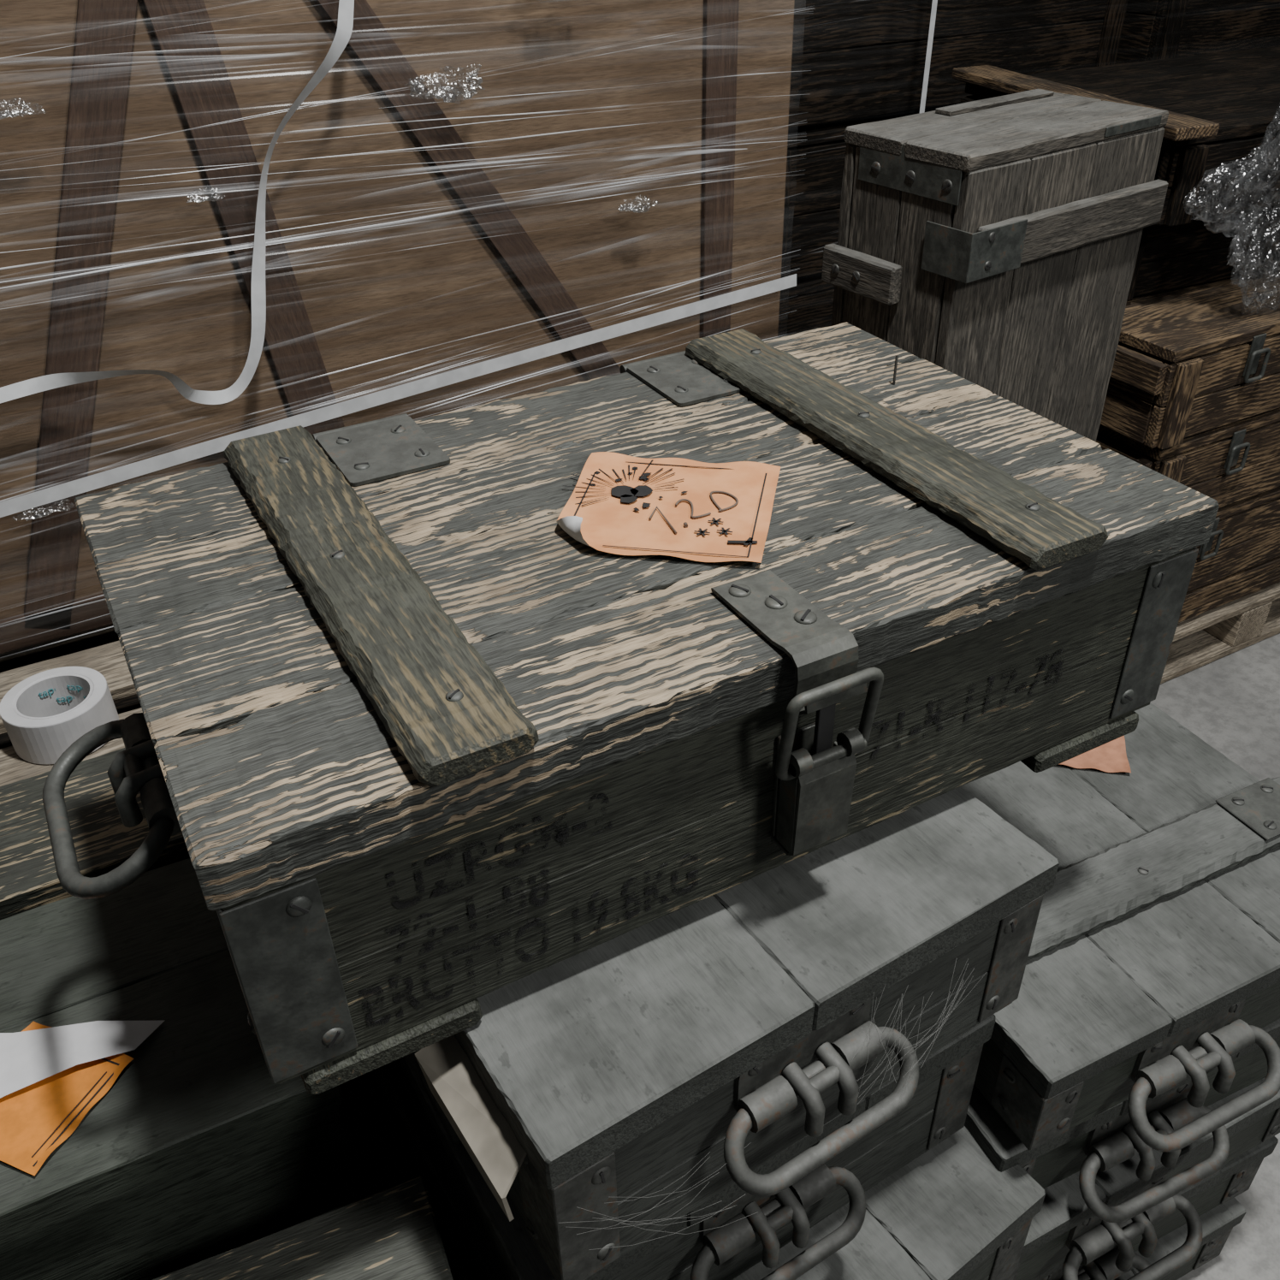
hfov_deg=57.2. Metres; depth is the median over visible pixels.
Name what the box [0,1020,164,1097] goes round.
sheet
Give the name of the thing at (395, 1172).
crate
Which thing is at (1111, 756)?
label
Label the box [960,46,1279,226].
wooden crate
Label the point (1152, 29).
wooden crate
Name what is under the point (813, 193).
wooden crate
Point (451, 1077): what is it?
cardboard sheet
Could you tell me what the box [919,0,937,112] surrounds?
strap
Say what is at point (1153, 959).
crate
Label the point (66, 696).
print
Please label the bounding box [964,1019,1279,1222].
crate
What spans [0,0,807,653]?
crate
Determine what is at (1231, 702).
floor
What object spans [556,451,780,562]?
label
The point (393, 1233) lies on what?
crate
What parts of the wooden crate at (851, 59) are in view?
post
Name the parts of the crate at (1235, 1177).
handle plate, corner plate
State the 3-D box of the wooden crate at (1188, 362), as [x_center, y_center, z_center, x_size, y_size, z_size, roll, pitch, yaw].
[1.096,-0.639,2.280,0.866,0.177,0.566,-18,38,-23]
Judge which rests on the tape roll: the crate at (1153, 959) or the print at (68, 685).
the print at (68, 685)
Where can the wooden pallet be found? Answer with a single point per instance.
(1204, 638)
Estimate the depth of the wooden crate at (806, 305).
2.52 m
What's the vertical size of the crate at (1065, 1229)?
0.128 m
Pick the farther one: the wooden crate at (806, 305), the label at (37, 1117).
the wooden crate at (806, 305)
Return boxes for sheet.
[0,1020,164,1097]
[414,1035,526,1221]
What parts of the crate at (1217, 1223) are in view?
corner plate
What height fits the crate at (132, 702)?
0.519 m
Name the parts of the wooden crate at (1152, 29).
post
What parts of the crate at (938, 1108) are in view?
handle plate, corner plate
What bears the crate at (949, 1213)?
on the floor
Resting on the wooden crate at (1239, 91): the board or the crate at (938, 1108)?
the board
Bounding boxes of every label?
[0,1021,133,1175]
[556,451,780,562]
[1060,735,1131,772]
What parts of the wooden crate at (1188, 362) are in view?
post, latch plate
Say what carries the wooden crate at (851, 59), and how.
on the wooden crate at (813, 193)
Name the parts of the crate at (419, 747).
corner plate, corner plate, hinge plate, hinge plate, latch lever, corner plate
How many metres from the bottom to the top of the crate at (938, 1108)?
0.180 m
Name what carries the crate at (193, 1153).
on the crate
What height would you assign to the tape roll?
0.050 m
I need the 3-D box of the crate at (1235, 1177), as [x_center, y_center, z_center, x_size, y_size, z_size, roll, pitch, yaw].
[0.373,0.477,1.490,0.447,0.128,0.753,-16,37,-20]
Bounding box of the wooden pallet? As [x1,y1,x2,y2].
[1160,581,1279,683]
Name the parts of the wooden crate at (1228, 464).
post, latch plate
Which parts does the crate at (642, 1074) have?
corner plate, corner plate, handle plate, corner plate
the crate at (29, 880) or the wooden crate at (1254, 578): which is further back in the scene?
the wooden crate at (1254, 578)
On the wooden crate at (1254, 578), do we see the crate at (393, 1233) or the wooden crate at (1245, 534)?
the wooden crate at (1245, 534)
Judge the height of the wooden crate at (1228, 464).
0.177 m
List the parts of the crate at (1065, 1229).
corner plate, handle plate, corner plate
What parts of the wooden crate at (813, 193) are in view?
post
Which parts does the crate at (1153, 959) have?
corner plate, corner plate, handle plate, batten plate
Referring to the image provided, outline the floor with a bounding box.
[337,633,1279,1279]
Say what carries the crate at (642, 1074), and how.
on the crate at (938, 1108)
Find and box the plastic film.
[1186,106,1279,314]
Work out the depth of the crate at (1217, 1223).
1.35 m
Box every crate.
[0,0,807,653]
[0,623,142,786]
[0,694,141,749]
[0,747,189,919]
[0,858,363,1279]
[42,322,1219,1094]
[152,1176,453,1279]
[343,1080,468,1279]
[349,1066,1045,1279]
[383,1014,995,1279]
[453,786,1059,1279]
[777,272,834,337]
[781,103,959,278]
[788,0,1127,128]
[821,88,1168,441]
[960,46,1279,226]
[961,702,1279,1151]
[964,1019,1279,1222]
[1013,1078,1279,1279]
[1032,1136,1278,1279]
[1096,407,1279,508]
[1100,266,1279,449]
[1114,1197,1245,1279]
[1115,0,1279,64]
[1126,204,1279,301]
[1178,556,1279,622]
[1186,485,1279,592]
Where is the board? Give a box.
[951,65,1219,141]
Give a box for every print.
[38,688,55,698]
[55,696,74,703]
[66,684,82,692]
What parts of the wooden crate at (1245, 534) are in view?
latch plate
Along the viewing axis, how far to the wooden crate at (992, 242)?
1.54 m
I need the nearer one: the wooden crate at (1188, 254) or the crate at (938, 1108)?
the crate at (938, 1108)
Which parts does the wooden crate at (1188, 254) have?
post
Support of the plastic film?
on the wooden crate at (1188, 362)
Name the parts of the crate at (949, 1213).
corner plate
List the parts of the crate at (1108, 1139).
corner plate, handle plate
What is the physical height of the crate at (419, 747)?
0.231 m
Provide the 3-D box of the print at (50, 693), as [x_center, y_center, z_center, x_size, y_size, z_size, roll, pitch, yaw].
[-0.634,0.057,1.260,0.022,0.010,0.001,-29,43,-34]
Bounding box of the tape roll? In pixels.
[0,666,118,764]
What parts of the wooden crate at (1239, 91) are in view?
post, board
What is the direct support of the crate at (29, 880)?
on the crate

